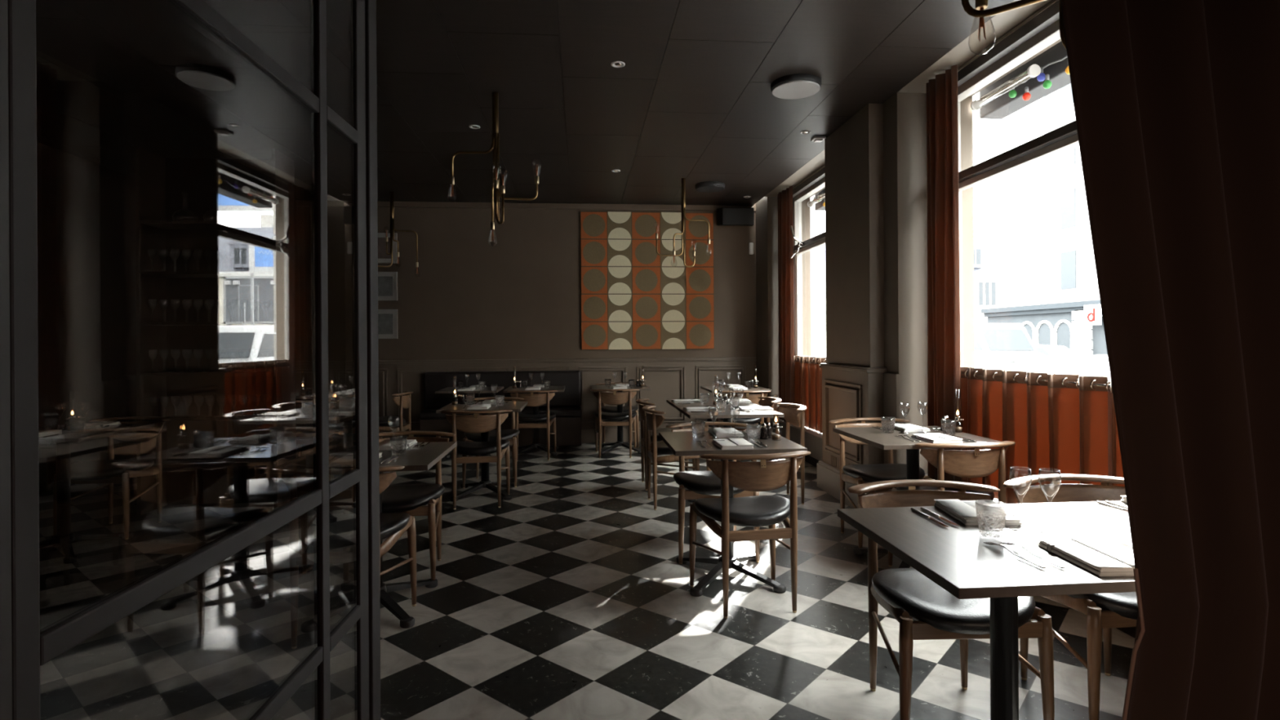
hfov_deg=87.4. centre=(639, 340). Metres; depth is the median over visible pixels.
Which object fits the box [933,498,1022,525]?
folded napkin
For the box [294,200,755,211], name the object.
crown molding
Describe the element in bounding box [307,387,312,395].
pepper mill
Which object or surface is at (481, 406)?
folded napkin
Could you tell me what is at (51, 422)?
glass tumbler
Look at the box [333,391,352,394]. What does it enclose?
folded napkin
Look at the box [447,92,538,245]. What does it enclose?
chandelier
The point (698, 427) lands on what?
glass tumbler
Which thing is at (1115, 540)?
table knife
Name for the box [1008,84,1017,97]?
bulb
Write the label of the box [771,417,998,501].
baseboard
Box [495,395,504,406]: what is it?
glass tumbler
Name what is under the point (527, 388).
folded napkin
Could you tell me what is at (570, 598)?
floor
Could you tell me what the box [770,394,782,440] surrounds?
oil lamp
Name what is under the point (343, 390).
glass tumbler
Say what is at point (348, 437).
glass tumbler
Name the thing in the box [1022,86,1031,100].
bulb
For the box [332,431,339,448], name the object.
pepper mill
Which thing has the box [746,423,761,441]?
glass tumbler
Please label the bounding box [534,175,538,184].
socket
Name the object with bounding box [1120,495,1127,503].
folded napkin
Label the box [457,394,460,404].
pepper mill
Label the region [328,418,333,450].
oil lamp
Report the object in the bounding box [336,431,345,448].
pepper mill
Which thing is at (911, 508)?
table knife
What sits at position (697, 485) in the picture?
dining chair
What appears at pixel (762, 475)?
dining chair
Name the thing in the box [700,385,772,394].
dining table
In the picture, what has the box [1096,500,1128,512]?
table knife
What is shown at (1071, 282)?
office building
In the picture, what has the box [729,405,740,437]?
wine glass
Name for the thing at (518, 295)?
wall
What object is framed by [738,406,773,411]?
folded napkin
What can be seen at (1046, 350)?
parked car
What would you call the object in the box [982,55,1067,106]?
cable
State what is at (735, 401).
glass tumbler
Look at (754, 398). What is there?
dining chair
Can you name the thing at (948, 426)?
glass tumbler
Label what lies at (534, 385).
folded napkin
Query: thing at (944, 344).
drape
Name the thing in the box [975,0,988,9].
socket
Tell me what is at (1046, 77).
socket
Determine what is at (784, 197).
drape
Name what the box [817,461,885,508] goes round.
baseboard
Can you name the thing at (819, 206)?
awning
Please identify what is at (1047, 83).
bulb
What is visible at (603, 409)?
dining chair
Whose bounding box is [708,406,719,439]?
wine glass
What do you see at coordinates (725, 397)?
pepper mill
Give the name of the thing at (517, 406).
dining table
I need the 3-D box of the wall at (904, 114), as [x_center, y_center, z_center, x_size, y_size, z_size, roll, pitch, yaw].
[2.176,-0.283,3.129,0.470,3.100,11.050,0,0,-5]
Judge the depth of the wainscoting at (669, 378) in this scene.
8.39 m
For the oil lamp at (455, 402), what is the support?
on the dining table at (517, 406)
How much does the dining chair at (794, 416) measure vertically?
0.754 m
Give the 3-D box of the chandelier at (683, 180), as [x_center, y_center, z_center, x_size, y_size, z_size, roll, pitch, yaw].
[0.461,-1.246,7.082,0.624,0.954,0.203,0,0,-5]
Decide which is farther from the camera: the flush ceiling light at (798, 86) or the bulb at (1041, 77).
the flush ceiling light at (798, 86)
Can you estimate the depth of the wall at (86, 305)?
6.25 m
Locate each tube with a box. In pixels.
[807,193,825,207]
[970,64,1040,111]
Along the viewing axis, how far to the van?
23.18 m
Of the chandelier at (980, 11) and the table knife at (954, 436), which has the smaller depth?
the chandelier at (980, 11)
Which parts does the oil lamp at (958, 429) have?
burner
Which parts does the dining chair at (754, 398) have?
seat, panel, rail, leg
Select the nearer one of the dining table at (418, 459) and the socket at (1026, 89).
the dining table at (418, 459)
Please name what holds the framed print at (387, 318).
attached to the wall at (518, 295)
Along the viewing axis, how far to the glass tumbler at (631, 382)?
7.72 m
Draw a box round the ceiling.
[35,0,1013,205]
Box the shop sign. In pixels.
[1084,304,1102,325]
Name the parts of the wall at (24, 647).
solid panel, post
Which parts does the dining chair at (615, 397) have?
leg, leg, rail, seat, rail, panel, leg, leg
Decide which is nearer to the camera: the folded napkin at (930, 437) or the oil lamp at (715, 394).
the folded napkin at (930, 437)
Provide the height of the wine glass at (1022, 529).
0.172 m
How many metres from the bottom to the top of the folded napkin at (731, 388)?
0.022 m
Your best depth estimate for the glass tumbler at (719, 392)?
5.94 m
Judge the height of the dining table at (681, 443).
0.740 m
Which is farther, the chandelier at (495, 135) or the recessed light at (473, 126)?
the recessed light at (473, 126)
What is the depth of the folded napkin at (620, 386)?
7.49 m
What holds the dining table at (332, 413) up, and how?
on the floor
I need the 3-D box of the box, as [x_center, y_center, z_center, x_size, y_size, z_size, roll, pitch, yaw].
[1.988,-1.686,4.915,0.063,0.077,5.800,0,0,-5]
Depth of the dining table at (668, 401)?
5.66 m
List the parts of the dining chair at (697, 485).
leg, leg, rail, seat, panel, rail, leg, leg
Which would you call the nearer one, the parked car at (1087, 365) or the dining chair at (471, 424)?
the dining chair at (471, 424)
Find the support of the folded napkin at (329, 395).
on the dining table at (332, 413)
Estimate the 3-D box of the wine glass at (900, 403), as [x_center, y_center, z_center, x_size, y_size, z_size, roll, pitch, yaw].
[1.512,0.445,3.828,0.062,0.172,0.062,0,0,-5]
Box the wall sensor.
[748,242,753,254]
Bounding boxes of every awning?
[814,188,825,210]
[979,41,1071,119]
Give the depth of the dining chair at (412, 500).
3.60 m
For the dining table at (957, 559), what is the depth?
1.78 m
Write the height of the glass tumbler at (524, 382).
0.088 m
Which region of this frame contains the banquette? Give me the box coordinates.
[419,370,581,446]
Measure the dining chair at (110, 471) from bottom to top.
0.754 m
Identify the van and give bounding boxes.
[973,323,1047,371]
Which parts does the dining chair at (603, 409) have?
leg, leg, rail, panel, seat, leg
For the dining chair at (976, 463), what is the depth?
3.36 m
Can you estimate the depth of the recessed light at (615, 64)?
4.16 m
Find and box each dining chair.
[53,416,170,539]
[271,465,416,648]
[295,400,347,457]
[342,431,454,583]
[378,391,413,438]
[440,409,512,509]
[462,396,524,488]
[506,390,557,461]
[590,388,639,458]
[595,382,639,448]
[635,398,695,490]
[641,405,711,510]
[666,422,759,564]
[688,450,810,618]
[715,390,770,427]
[735,396,782,461]
[736,403,806,504]
[828,417,932,547]
[847,479,1054,719]
[888,440,1015,567]
[1003,474,1137,719]
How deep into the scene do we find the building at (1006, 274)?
62.92 m
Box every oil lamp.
[66,391,75,431]
[300,377,306,396]
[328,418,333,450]
[451,389,458,404]
[511,366,517,388]
[640,375,645,386]
[712,390,718,404]
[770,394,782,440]
[954,407,964,432]
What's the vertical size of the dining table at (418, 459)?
0.740 m
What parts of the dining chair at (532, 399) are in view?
leg, rail, rail, panel, seat, leg, leg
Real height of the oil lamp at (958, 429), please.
0.245 m
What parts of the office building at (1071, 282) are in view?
cornice, doorway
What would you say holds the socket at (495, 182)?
attached to the chandelier at (495, 135)
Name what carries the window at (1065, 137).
in the wall at (904, 114)
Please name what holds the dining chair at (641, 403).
on the floor
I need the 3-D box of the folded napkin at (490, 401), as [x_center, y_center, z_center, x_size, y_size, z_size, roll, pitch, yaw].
[-1.284,0.537,5.864,0.164,0.022,0.236,0,0,-5]
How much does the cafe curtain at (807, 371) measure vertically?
0.748 m
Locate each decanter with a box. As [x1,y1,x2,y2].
[172,191,198,220]
[202,192,228,221]
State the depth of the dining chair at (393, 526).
2.83 m
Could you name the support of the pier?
attached to the wall at (904, 114)
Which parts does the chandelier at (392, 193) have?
arm, arm, ceiling stem, arm, arm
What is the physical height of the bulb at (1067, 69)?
0.084 m
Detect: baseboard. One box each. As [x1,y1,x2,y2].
[296,426,723,448]
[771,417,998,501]
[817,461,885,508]
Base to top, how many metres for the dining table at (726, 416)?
0.740 m
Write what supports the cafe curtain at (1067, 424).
hanging from the window at (1065, 137)
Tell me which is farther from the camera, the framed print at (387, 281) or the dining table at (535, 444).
the framed print at (387, 281)
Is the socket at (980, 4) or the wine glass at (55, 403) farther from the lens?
the wine glass at (55, 403)
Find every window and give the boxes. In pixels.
[793,176,825,355]
[957,18,1079,367]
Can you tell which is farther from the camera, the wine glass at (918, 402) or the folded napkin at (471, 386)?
the folded napkin at (471, 386)
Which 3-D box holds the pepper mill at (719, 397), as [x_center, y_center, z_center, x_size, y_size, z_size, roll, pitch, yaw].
[0.674,0.493,5.641,0.044,0.085,0.044,0,0,-5]
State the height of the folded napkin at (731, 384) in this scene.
0.022 m
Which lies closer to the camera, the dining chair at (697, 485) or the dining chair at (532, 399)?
the dining chair at (697, 485)
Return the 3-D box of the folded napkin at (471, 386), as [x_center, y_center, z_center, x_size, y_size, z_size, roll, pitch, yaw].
[-1.902,0.541,7.857,0.164,0.022,0.236,0,0,-5]
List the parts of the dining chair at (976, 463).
leg, leg, seat, panel, rail, bracket plate, leg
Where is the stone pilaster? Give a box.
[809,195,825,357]
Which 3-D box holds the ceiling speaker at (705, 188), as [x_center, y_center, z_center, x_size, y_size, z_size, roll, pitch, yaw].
[0.775,-1.679,7.415,0.315,0.012,0.315,0,0,-5]
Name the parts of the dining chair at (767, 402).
panel, leg, rail, leg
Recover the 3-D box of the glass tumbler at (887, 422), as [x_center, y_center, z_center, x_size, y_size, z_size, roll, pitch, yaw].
[1.429,0.487,3.856,0.079,0.088,0.079,0,0,-15]
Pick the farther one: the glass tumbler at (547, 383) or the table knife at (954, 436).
the glass tumbler at (547, 383)
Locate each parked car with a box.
[1022,355,1110,377]
[1033,344,1078,356]
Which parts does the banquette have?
seat, backrest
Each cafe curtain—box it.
[794,355,826,433]
[960,367,1124,503]
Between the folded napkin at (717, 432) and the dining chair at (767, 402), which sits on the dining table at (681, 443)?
the folded napkin at (717, 432)
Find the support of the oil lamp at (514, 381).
on the dining table at (535, 444)
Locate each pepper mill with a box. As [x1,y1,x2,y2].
[63,416,70,430]
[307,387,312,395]
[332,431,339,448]
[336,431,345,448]
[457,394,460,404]
[459,394,465,404]
[517,380,521,387]
[635,378,639,386]
[717,394,722,399]
[723,394,728,404]
[760,423,768,439]
[765,422,771,438]
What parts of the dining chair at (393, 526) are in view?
leg, rail, rail, bracket plate, rail, panel, seat, leg, rail, leg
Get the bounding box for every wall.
[0,0,380,719]
[36,142,137,494]
[294,202,756,393]
[755,39,1061,473]
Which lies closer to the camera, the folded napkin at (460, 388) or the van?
the folded napkin at (460, 388)
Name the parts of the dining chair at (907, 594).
leg, rail, leg, bracket plate, rail, panel, seat, leg, rail, rail, leg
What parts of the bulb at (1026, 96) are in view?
globe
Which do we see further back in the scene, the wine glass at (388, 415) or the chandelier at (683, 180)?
the chandelier at (683, 180)
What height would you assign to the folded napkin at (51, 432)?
0.022 m
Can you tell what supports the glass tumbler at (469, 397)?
on the dining table at (517, 406)
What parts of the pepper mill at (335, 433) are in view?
knob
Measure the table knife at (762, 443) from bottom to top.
0.006 m
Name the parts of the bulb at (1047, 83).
globe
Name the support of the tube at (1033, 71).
attached to the wall at (904, 114)
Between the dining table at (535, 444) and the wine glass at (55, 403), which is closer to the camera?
the wine glass at (55, 403)
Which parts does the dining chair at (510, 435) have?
leg, leg, rail, seat, rail, panel, leg, leg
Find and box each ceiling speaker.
[695,185,724,192]
[772,80,820,99]
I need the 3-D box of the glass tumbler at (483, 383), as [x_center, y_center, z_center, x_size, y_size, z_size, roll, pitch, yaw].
[-1.786,0.507,7.577,0.079,0.088,0.079,0,0,-35]
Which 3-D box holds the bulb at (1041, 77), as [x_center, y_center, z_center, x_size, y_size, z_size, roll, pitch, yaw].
[2.397,-1.590,4.000,0.046,0.084,0.046,0,0,-5]
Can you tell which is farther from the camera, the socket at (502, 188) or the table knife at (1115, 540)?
the socket at (502, 188)
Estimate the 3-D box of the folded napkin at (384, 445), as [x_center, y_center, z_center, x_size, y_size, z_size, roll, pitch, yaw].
[-1.262,0.537,3.461,0.164,0.022,0.236,0,0,-5]
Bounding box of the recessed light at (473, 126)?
[469,124,479,128]
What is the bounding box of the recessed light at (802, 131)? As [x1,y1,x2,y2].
[800,130,810,133]
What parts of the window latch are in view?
arm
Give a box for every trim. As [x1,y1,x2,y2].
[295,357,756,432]
[764,0,1052,196]
[804,455,1136,637]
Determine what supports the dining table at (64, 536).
on the floor
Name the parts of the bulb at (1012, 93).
globe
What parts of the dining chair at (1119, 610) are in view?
leg, bracket plate, rail, rail, panel, leg, seat, leg, rail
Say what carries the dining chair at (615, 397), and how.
on the floor
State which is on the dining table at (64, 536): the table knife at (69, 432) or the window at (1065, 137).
the table knife at (69, 432)
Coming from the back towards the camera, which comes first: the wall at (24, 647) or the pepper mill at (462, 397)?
the pepper mill at (462, 397)
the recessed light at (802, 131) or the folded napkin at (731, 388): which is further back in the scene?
the folded napkin at (731, 388)
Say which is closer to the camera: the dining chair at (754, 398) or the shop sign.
the dining chair at (754, 398)
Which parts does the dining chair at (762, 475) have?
leg, rail, leg, seat, panel, rail, rail, bracket plate, leg, rail, leg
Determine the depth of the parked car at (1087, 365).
11.07 m
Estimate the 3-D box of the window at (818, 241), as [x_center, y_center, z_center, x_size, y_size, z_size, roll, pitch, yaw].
[1.916,-0.369,6.805,0.110,2.605,2.020,0,0,-5]
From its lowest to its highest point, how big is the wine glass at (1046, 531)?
0.172 m
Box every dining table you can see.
[38,423,155,564]
[270,441,457,632]
[295,392,352,444]
[435,386,503,457]
[435,401,527,501]
[502,385,564,456]
[591,384,651,454]
[658,430,807,596]
[666,398,759,489]
[676,405,783,501]
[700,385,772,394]
[832,426,1000,568]
[837,502,1136,719]
[1033,500,1131,538]
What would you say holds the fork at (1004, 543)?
on the dining table at (957, 559)
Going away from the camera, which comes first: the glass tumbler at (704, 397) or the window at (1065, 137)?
the window at (1065, 137)
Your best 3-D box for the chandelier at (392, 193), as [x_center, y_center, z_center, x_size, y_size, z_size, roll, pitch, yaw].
[-2.840,-1.216,7.676,0.600,0.974,0.107,0,0,-21]
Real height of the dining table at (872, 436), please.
0.740 m
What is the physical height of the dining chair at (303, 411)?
0.754 m
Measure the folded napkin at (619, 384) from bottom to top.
0.022 m
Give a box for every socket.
[449,176,454,185]
[490,222,494,230]
[493,179,498,188]
[500,185,505,194]
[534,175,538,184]
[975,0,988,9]
[1024,86,1028,93]
[1044,74,1049,80]
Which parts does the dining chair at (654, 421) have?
leg, rail, rail, leg, panel, seat, rail, leg, leg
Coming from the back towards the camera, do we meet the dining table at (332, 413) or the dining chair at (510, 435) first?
the dining table at (332, 413)
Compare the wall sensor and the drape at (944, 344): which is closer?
the drape at (944, 344)
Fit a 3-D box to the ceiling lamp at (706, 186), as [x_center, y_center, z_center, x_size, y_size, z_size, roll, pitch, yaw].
[0.775,-1.699,7.415,0.330,0.052,0.330,0,0,-5]
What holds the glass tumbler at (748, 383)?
on the dining table at (709, 388)
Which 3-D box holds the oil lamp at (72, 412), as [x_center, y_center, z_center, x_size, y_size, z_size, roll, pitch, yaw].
[-3.539,0.439,4.175,0.058,0.245,0.058,0,0,37]
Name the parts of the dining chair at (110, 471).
leg, rail, leg, seat, leg, rail, panel, rail, leg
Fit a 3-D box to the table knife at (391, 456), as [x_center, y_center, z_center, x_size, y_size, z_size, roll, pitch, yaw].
[-1.153,0.542,3.054,0.015,0.006,0.209,0,0,-5]
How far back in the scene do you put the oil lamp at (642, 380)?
7.82 m
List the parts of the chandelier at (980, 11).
bulb, arm, arm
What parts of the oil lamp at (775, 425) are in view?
burner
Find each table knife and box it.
[43,431,71,437]
[378,455,394,464]
[385,455,400,463]
[691,411,718,412]
[756,440,768,447]
[910,507,949,527]
[920,506,959,526]
[954,435,975,441]
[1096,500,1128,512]
[1104,500,1127,509]
[1109,537,1132,546]
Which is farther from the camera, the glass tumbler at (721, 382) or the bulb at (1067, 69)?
the glass tumbler at (721, 382)
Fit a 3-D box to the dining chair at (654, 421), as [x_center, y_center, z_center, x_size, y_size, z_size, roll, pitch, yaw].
[0.282,0.901,5.239,0.546,0.754,0.561,0,0,-7]
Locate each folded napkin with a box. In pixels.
[38,429,62,437]
[84,421,120,428]
[309,394,335,398]
[328,452,382,466]
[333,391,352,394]
[378,439,417,449]
[457,387,475,391]
[466,404,491,409]
[469,385,486,387]
[481,399,504,404]
[524,386,541,390]
[533,384,544,386]
[612,385,627,388]
[615,382,629,386]
[671,399,700,403]
[682,406,716,411]
[707,427,743,436]
[712,438,753,449]
[722,399,751,402]
[725,383,743,386]
[728,386,747,390]
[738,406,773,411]
[893,423,930,431]
[911,433,962,443]
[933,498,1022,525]
[1036,536,1134,576]
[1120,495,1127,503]
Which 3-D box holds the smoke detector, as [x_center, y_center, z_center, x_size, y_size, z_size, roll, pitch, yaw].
[1.522,-1.714,5.717,0.100,0.030,0.100,0,0,-5]
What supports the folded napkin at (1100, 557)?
on the dining table at (957, 559)
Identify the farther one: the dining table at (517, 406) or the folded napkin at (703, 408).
the dining table at (517, 406)
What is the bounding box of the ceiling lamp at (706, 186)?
[694,181,724,192]
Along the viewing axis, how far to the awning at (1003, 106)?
4.22 m
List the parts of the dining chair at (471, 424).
leg, leg, rail, rail, panel, seat, leg, rail, leg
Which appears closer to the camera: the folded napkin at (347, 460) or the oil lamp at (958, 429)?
the folded napkin at (347, 460)
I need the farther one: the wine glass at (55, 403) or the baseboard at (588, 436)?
the baseboard at (588, 436)
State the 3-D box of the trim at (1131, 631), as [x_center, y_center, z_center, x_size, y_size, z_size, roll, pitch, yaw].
[1.991,1.218,5.044,0.160,0.100,6.100,0,0,-5]
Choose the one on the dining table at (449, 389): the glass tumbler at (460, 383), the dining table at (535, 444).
the glass tumbler at (460, 383)
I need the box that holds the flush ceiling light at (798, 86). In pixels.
[770,73,821,99]
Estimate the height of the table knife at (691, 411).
0.006 m
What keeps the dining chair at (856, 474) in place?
on the floor
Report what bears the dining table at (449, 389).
on the floor
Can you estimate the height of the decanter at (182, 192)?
0.235 m
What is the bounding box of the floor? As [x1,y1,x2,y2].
[39,441,1134,719]
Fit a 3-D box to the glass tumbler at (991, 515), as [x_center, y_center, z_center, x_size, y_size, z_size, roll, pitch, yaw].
[0.963,0.490,1.837,0.079,0.088,0.079,0,0,-15]
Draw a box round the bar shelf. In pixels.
[134,146,296,515]
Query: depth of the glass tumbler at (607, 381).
7.86 m
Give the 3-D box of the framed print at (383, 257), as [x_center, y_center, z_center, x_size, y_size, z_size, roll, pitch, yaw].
[-3.200,-1.129,8.186,0.450,0.368,0.026,0,0,-5]
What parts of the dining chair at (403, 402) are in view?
rail, seat, panel, leg, rail, rail, leg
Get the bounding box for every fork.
[983,542,1046,568]
[1000,542,1066,568]
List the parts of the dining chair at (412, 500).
leg, rail, seat, panel, rail, leg, rail, leg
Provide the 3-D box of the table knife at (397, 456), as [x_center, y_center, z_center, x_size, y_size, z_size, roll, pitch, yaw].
[-1.124,0.542,3.057,0.015,0.006,0.209,0,0,-5]
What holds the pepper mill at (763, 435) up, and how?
on the dining table at (681, 443)
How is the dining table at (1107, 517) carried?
on the floor
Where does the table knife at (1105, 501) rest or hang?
on the dining table at (1107, 517)
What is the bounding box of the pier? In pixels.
[819,103,900,470]
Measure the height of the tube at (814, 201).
0.072 m
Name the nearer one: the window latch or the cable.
the cable
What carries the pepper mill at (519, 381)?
on the dining table at (535, 444)
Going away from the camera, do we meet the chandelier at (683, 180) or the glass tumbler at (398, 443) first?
the glass tumbler at (398, 443)
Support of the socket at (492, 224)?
attached to the chandelier at (495, 135)
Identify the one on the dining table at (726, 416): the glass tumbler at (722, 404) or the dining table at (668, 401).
the glass tumbler at (722, 404)
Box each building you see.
[822,230,1044,355]
[981,83,1107,355]
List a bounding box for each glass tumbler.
[42,414,59,430]
[68,417,85,432]
[339,386,347,395]
[342,432,353,452]
[389,435,407,456]
[457,380,463,388]
[465,394,475,404]
[478,381,485,389]
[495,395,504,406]
[520,379,528,387]
[543,380,551,388]
[604,378,611,386]
[628,379,635,386]
[691,420,705,438]
[700,392,709,404]
[713,390,721,400]
[715,400,726,412]
[717,379,724,387]
[729,396,739,408]
[744,380,751,388]
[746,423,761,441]
[880,416,895,433]
[941,418,956,436]
[974,499,1007,537]
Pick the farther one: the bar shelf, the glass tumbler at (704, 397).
the glass tumbler at (704, 397)
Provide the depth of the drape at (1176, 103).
1.18 m
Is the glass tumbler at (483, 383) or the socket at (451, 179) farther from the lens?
the glass tumbler at (483, 383)
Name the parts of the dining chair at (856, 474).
leg, rail, panel, leg, rail, rail, seat, leg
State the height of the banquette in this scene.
0.890 m
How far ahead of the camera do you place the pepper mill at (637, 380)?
7.86 m
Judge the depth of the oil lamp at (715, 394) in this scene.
5.57 m
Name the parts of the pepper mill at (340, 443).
knob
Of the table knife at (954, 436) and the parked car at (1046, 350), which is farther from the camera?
the parked car at (1046, 350)
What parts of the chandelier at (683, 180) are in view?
arm, arm, ceiling stem, arm, arm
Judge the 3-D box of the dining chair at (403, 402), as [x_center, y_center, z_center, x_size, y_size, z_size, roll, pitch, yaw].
[-2.659,0.919,7.028,0.546,0.754,0.561,0,0,-5]
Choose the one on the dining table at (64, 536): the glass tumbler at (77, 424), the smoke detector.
the glass tumbler at (77, 424)
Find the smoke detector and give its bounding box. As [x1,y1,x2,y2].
[810,136,826,142]
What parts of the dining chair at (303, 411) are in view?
leg, rail, panel, rail, seat, rail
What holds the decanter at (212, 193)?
on the bar shelf
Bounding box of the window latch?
[790,225,804,258]
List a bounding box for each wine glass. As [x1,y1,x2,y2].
[54,403,66,430]
[387,415,399,451]
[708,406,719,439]
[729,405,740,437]
[898,403,910,434]
[917,401,928,432]
[1008,466,1033,532]
[1036,467,1062,534]
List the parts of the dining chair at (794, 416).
leg, panel, rail, leg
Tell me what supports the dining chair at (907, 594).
on the floor
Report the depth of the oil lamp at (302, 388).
6.72 m
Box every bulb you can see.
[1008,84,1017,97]
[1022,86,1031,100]
[1036,66,1044,81]
[1042,74,1052,88]
[1065,62,1069,74]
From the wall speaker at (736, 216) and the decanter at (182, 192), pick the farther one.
the wall speaker at (736, 216)
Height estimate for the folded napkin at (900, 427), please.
0.022 m
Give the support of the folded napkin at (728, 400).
on the dining table at (668, 401)
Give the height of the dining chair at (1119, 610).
0.754 m
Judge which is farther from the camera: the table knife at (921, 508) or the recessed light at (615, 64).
the recessed light at (615, 64)
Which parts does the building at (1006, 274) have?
cornice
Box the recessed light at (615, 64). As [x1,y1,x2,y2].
[610,61,625,67]
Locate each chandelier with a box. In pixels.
[377,191,420,274]
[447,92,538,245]
[655,177,710,267]
[961,0,1066,54]
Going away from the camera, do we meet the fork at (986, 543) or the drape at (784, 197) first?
the fork at (986, 543)
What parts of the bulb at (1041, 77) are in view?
globe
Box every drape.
[777,186,794,422]
[925,64,961,481]
[1060,0,1279,719]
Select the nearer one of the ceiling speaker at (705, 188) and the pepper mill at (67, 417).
the pepper mill at (67, 417)
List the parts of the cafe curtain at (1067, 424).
rod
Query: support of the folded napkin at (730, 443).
on the dining table at (681, 443)
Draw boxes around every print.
[377,232,397,263]
[377,271,397,300]
[377,309,397,338]
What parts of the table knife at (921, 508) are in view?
blade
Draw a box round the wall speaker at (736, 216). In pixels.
[716,206,754,226]
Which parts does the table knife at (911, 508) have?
blade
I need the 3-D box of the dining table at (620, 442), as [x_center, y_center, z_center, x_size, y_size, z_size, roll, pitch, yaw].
[-0.233,0.911,7.809,0.660,0.740,0.690,0,0,-5]
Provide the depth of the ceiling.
4.50 m
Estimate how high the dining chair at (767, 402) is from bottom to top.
0.754 m
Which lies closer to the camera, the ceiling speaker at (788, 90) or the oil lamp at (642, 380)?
the ceiling speaker at (788, 90)
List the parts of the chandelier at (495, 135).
arm, arm, ceiling stem, arm, arm, arm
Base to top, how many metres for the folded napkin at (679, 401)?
0.022 m
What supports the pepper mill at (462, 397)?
on the dining table at (517, 406)
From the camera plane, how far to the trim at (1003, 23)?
4.05 m
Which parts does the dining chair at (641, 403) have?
leg, rail, leg, panel, seat, leg, leg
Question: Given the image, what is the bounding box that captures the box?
[792,0,1059,198]

